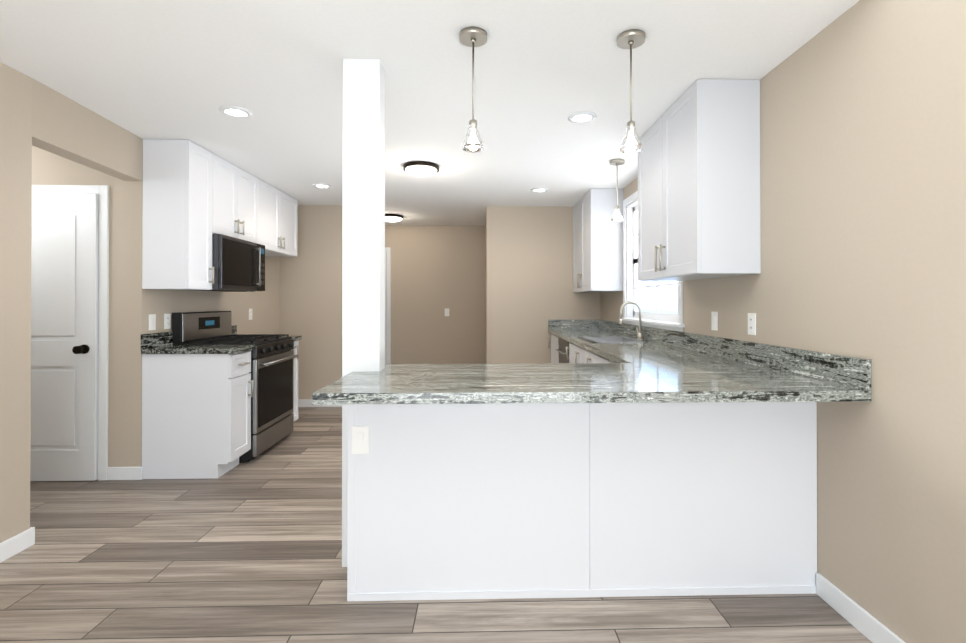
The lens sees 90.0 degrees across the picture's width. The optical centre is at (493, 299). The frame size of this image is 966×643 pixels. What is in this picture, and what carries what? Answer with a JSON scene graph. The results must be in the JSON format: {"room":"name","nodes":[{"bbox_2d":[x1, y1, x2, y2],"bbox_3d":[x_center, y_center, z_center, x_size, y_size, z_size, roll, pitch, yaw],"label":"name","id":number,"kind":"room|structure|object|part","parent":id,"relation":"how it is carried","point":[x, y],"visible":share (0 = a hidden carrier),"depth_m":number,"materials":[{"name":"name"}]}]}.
{"room":"kitchen","nodes":[
{"label":"kitchen","id":0,"kind":"room"},
{"bbox_2d":[0,62,31,542],"bbox_3d":[-2.360,0.047,-0.340,0.120,2.400,5.640,0,0,-2],"label":"wall","id":1,"kind":"structure","parent":0,"point":[15,230],"depth_m":2.40,"materials":[{"name":"beige paint"}]},
{"bbox_2d":[0,527,34,562],"bbox_3d":[-2.293,1.202,-0.337,0.014,0.090,5.654,0,0,-2],"label":"baseboard","id":2,"kind":"structure","parent":1,"relation":"attached to","point":[16,544],"depth_m":2.39,"materials":[{"name":"white wood"}]},
{"bbox_2d":[32,78,141,180],"bbox_3d":[-2.489,-0.986,2.946,0.120,0.300,0.939,0,0,-6],"label":"wall","id":3,"kind":"structure","parent":0,"point":[67,128],"depth_m":2.85,"materials":[{"name":"beige paint"}]},
{"bbox_2d":[32,139,152,479],"bbox_3d":[-3.333,0.066,3.440,1.700,2.400,0.120,0,0,-2],"label":"wall","id":4,"kind":"structure","parent":0,"point":[130,304],"depth_m":3.40,"materials":[{"name":"beige paint"}]},
{"bbox_2d":[30,185,108,480],"bbox_3d":[-3.175,0.233,3.330,0.940,2.065,0.107,0,0,-2],"label":"door","id":5,"kind":"structure","parent":4,"relation":"in","point":[69,325],"depth_m":3.35,"materials":[{"name":"white wood"}]},
{"bbox_3d":[-2.840,0.346,3.320,0.064,0.064,0.070,0,0,-2],"label":"knob","id":6,"kind":"part","parent":5,"relation":"part of","materials":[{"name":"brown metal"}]},
{"bbox_2d":[107,467,142,479],"bbox_3d":[-2.597,1.221,3.387,0.259,0.090,0.014,0,0,-2],"label":"baseboard","id":7,"kind":"structure","parent":4,"relation":"attached to","point":[124,473],"depth_m":3.38,"materials":[{"name":"white wood"}]},
{"bbox_2d":[153,256,279,333],"bbox_3d":[-2.576,0.073,4.689,0.120,2.400,2.335,0,0,-2],"label":"wall","id":8,"kind":"structure","parent":0,"point":[264,306],"depth_m":4.78,"materials":[{"name":"beige paint"}]},
{"bbox_2d":[149,314,155,329],"bbox_3d":[-2.478,0.167,3.508,0.010,0.116,0.072,0,0,-2],"label":"outlet","id":9,"kind":"object","parent":8,"relation":"attached to","point":[152,321],"visible":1,"depth_m":3.50,"materials":[{"name":"white plastic"}]},
{"bbox_2d":[141,333,172,348],"bbox_3d":[-2.474,0.297,3.549,0.020,0.100,0.319,0,0,-2],"label":"backsplash","id":10,"kind":"structure","parent":8,"relation":"attached to","point":[147,340],"depth_m":3.51,"materials":[{"name":"grey stone"}]},
{"bbox_2d":[164,314,170,328],"bbox_3d":[-2.484,0.168,3.678,0.008,0.116,0.072,0,0,-2],"label":"outlet","id":11,"kind":"object","parent":8,"relation":"attached to","point":[167,321],"visible":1,"depth_m":3.67,"materials":[{"name":"white plastic"}]},
{"bbox_2d":[142,139,213,289],"bbox_3d":[-2.324,-0.601,3.567,0.320,1.056,0.306,0,0,-2],"label":"upper cabinet","id":12,"kind":"object","parent":8,"relation":"attached to","point":[195,197],"depth_m":3.42,"materials":[{"name":"white wood"}]},
{"bbox_2d":[214,154,261,244],"bbox_3d":[-2.339,-0.806,4.102,0.320,0.642,0.761,0,0,-2],"label":"upper cabinet","id":13,"kind":"object","parent":8,"relation":"attached to","point":[237,193],"depth_m":4.09,"materials":[{"name":"white wood"}]},
{"bbox_2d":[195,234,264,291],"bbox_3d":[-2.283,-0.288,4.101,0.431,0.434,0.754,0,0,-2],"label":"over-the-range microwave","id":14,"kind":"object","parent":13,"relation":"attached to","point":[238,265],"visible":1,"depth_m":3.96,"materials":[{"name":"silver metal"}]},
{"bbox_2d":[249,309,251,319],"bbox_3d":[-2.520,0.155,5.008,0.008,0.116,0.072,0,0,-2],"label":"outlet","id":15,"kind":"object","parent":8,"relation":"attached to","point":[250,314],"visible":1,"depth_m":5.00,"materials":[{"name":"white plastic"}]},
{"bbox_2d":[262,181,297,256],"bbox_3d":[-2.362,-0.801,4.964,0.320,0.642,0.964,0,0,-2],"label":"upper cabinet","id":16,"kind":"object","parent":8,"relation":"attached to","point":[279,209],"depth_m":4.96,"materials":[{"name":"white wood"}]},
{"bbox_2d":[280,205,341,398],"bbox_3d":[-2.357,0.079,5.803,1.380,2.400,0.120,0,0,-2],"label":"wall","id":17,"kind":"structure","parent":0,"point":[311,293],"depth_m":5.75,"materials":[{"name":"beige paint"}]},
{"bbox_2d":[298,399,341,406],"bbox_3d":[-2.098,1.234,5.737,0.866,0.090,0.014,0,0,-2],"label":"baseboard","id":18,"kind":"structure","parent":17,"relation":"attached to","point":[304,402],"depth_m":5.73,"materials":[{"name":"white wood"}]},
{"bbox_2d":[0,0,858,225],"bbox_3d":[-1.719,-1.190,2.125,6.455,0.100,10.520,0,0,-2],"label":"ceiling","id":19,"kind":"structure","parent":0,"point":[188,69],"depth_m":2.44,"materials":[{"name":"white paint"}]},
{"bbox_2d":[219,106,252,117],"bbox_3d":[-1.558,-1.130,2.920,0.180,0.011,0.180,0,0,-2],"label":"recessed light","id":20,"kind":"object","parent":19,"relation":"in","point":[236,111],"visible":1,"depth_m":2.91,"materials":[{"name":"white plastic"}]},
{"bbox_2d":[312,183,331,187],"bbox_3d":[-1.698,-1.120,4.776,0.180,0.011,0.180,0,0,-2],"label":"recessed light","id":21,"kind":"object","parent":19,"relation":"in","point":[320,185],"visible":1,"depth_m":4.76,"materials":[{"name":"white plastic"}]},
{"bbox_2d":[385,214,402,221],"bbox_3d":[-1.374,-1.080,6.476,0.320,0.073,0.320,0,0,-2],"label":"light","id":22,"kind":"object","parent":19,"relation":"attached to","point":[392,217],"visible":0.79,"depth_m":6.38,"materials":[{"name":"white glass"}]},
{"bbox_2d":[403,161,438,175],"bbox_3d":[-0.615,-1.093,4.095,0.300,0.073,0.300,0,0,-2],"label":"light","id":23,"kind":"object","parent":19,"relation":"attached to","point":[420,168],"visible":1,"depth_m":4.00,"materials":[{"name":"white glass"}]},
{"bbox_2d":[459,27,486,151],"bbox_3d":[-0.089,-0.893,2.078,0.120,0.494,0.120,0,0,-2],"label":"pendant light","id":24,"kind":"object","parent":19,"relation":"hanging from","point":[472,37],"visible":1,"depth_m":2.06,"materials":[{"name":"glass"}]},
{"bbox_2d":[531,188,547,191],"bbox_3d":[0.468,-1.119,4.955,0.180,0.011,0.180,0,0,-2],"label":"recessed light","id":25,"kind":"object","parent":19,"relation":"in","point":[539,189],"visible":0.96,"depth_m":4.93,"materials":[{"name":"white plastic"}]},
{"bbox_2d":[568,111,596,122],"bbox_3d":[0.550,-1.129,3.007,0.180,0.011,0.180,0,0,-2],"label":"recessed light","id":26,"kind":"object","parent":19,"relation":"in","point":[582,117],"visible":1,"depth_m":3.00,"materials":[{"name":"white plastic"}]},
{"bbox_2d":[610,159,624,221],"bbox_3d":[1.005,-0.883,3.938,0.120,0.494,0.120,0,0,-2],"label":"pendant light","id":27,"kind":"object","parent":19,"relation":"hanging from","point":[617,216],"visible":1,"depth_m":3.92,"materials":[{"name":"glass"}]},
{"bbox_2d":[617,29,644,153],"bbox_3d":[0.595,-0.893,2.096,0.120,0.494,0.120,0,0,-2],"label":"pendant light","id":28,"kind":"object","parent":19,"relation":"hanging from","point":[630,39],"visible":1,"depth_m":2.08,"materials":[{"name":"silver metal"}]},
{"bbox_2d":[385,225,484,363],"bbox_3d":[-0.920,0.087,7.342,4.335,2.400,0.120,0,0,-2],"label":"wall","id":29,"kind":"structure","parent":0,"point":[436,271],"depth_m":7.29,"materials":[{"name":"beige paint"}]},
{"bbox_2d":[385,247,390,363],"bbox_3d":[-2.049,0.254,7.197,1.000,2.065,0.107,0,0,-2],"label":"entry door","id":30,"kind":"structure","parent":29,"relation":"in","point":[388,330],"depth_m":7.25,"materials":[{"name":"white wood"}]},
{"bbox_2d":[445,308,448,315],"bbox_3d":[-0.706,0.197,7.281,0.072,0.116,0.010,0,0,-2],"label":"hall light switch","id":31,"kind":"object","parent":29,"relation":"attached to","point":[446,311],"visible":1,"depth_m":7.28,"materials":[{"name":"white plastic"}]},
{"bbox_2d":[0,407,871,642],"bbox_3d":[-1.719,1.310,2.112,6.455,0.100,10.520,0,0,-2],"label":"floor","id":32,"kind":"structure","parent":0,"point":[250,551],"depth_m":2.09,"materials":[{"name":"brown wood"}]},
{"bbox_2d":[141,349,252,478],"bbox_3d":[-2.175,0.828,3.562,0.618,0.879,0.302,0,0,-2],"label":"base cabinet","id":33,"kind":"object","parent":32,"relation":"on","point":[196,411],"depth_m":3.41,"materials":[{"name":"white wood"}]},
{"bbox_2d":[141,345,253,352],"bbox_3d":[-2.163,0.367,3.557,0.643,0.040,0.319,0,0,-2],"label":"countertop","id":34,"kind":"structure","parent":33,"relation":"on","point":[156,348],"depth_m":3.41,"materials":[{"name":"grey stone"}]},
{"bbox_2d":[172,311,297,462],"bbox_3d":[-2.136,0.687,4.100,0.704,1.165,0.756,0,0,-2],"label":"range","id":35,"kind":"object","parent":32,"relation":"on","point":[273,356],"visible":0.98,"depth_m":3.97,"materials":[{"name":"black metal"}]},
{"bbox_2d":[221,337,300,420],"bbox_3d":[-2.203,0.833,4.581,0.618,0.879,0.201,0,0,-2],"label":"base cabinet","id":36,"kind":"object","parent":32,"relation":"on","point":[296,343],"depth_m":4.63,"materials":[{"name":"white wood"}]},
{"bbox_2d":[342,58,384,566],"bbox_3d":[-0.629,0.061,2.343,0.176,2.400,0.130,0,0,-2],"label":"post","id":37,"kind":"object","parent":32,"relation":"on","point":[363,251],"visible":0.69,"depth_m":2.28,"materials":[{"name":"white paint"}]},
{"bbox_2d":[312,301,870,600],"bbox_3d":[0.318,0.640,3.783,2.048,1.257,4.053,0,0,-2],"label":"base cabinet","id":38,"kind":"object","parent":32,"relation":"on","point":[599,458],"visible":1,"depth_m":2.05,"materials":[{"name":"white painted wood"},{"name":"granite"}]},
{"bbox_2d":[352,426,368,453],"bbox_3d":[-0.558,0.589,2.018,0.072,0.116,0.010,0,0,-2],"label":"outlet","id":39,"kind":"object","parent":38,"relation":"attached to","point":[360,439],"visible":1,"depth_m":2.02,"materials":[{"name":"white plastic"}]},
{"bbox_2d":[555,337,569,362],"bbox_3d":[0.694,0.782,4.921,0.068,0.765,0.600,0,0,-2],"label":"dishwasher","id":40,"kind":"object","parent":38,"relation":"in","point":[562,343],"depth_m":4.91,"materials":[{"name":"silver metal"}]},
{"bbox_2d":[579,337,646,342],"bbox_3d":[1.004,0.442,4.161,0.434,0.197,0.604,0,0,-2],"label":"sink","id":41,"kind":"object","parent":38,"relation":"in","point":[588,339],"depth_m":4.41,"materials":[{"name":"silver metal"}]},
{"bbox_2d":[619,301,643,339],"bbox_3d":[1.187,0.181,4.204,0.216,0.336,0.136,0,0,-2],"label":"faucet","id":42,"kind":"object","parent":38,"relation":"on","point":[640,335],"depth_m":4.16,"materials":[{"name":"silver metal"}]},
{"bbox_2d":[485,209,486,363],"bbox_3d":[-0.048,0.083,6.615,0.120,2.400,1.380,0,0,-2],"label":"wall","id":43,"kind":"structure","parent":0,"point":[486,290],"depth_m":6.00,"materials":[{"name":"beige paint"}]},
{"bbox_2d":[487,206,599,363],"bbox_3d":[0.600,0.079,5.883,1.375,2.400,0.120,0,0,-2],"label":"wall","id":44,"kind":"structure","parent":0,"point":[530,293],"depth_m":5.82,"materials":[{"name":"beige paint"}]},
{"bbox_2d":[600,0,965,642],"bbox_3d":[1.468,0.056,1.455,0.120,2.400,9.020,0,0,-2],"label":"wall","id":45,"kind":"structure","parent":0,"point":[863,172],"depth_m":1.75,"materials":[{"name":"beige paint"}]},
{"bbox_2d":[573,188,622,292],"bbox_3d":[1.116,-0.602,5.364,0.368,1.037,0.948,0,0,-2],"label":"upper cabinet","id":46,"kind":"object","parent":45,"relation":"attached to","point":[597,250],"visible":0.98,"depth_m":4.89,"materials":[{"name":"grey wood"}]},
{"bbox_2d":[622,191,684,331],"bbox_3d":[1.399,-0.375,4.156,0.230,1.710,1.880,0,0,-2],"label":"kitchen window","id":47,"kind":"structure","parent":45,"relation":"in","point":[661,302],"depth_m":4.63,"materials":[{"name":"white glass"}]},
{"bbox_2d":[638,79,760,280],"bbox_3d":[1.181,-0.632,2.964,0.368,1.002,0.945,0,0,-2],"label":"upper cabinet","id":48,"kind":"object","parent":45,"relation":"attached to","point":[699,186],"visible":1,"depth_m":2.50,"materials":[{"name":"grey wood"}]},
{"bbox_2d":[711,312,717,330],"bbox_3d":[1.360,0.134,2.982,0.010,0.116,0.072,0,0,-2],"label":"outlet","id":49,"kind":"object","parent":45,"relation":"attached to","point":[714,320],"visible":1,"depth_m":2.97,"materials":[{"name":"white plastic"}]},
{"bbox_2d":[748,313,755,334],"bbox_3d":[1.373,0.132,2.572,0.008,0.116,0.072,0,0,-2],"label":"outlet","id":50,"kind":"object","parent":45,"relation":"attached to","point":[751,323],"visible":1,"depth_m":2.56,"materials":[{"name":"white plastic"}]},
{"bbox_2d":[816,573,905,642],"bbox_3d":[1.453,1.201,-0.497,0.014,0.090,5.130,0,0,-2],"label":"baseboard","id":51,"kind":"structure","parent":45,"relation":"attached to","point":[869,626],"depth_m":1.85,"materials":[{"name":"white wood"}]}
]}

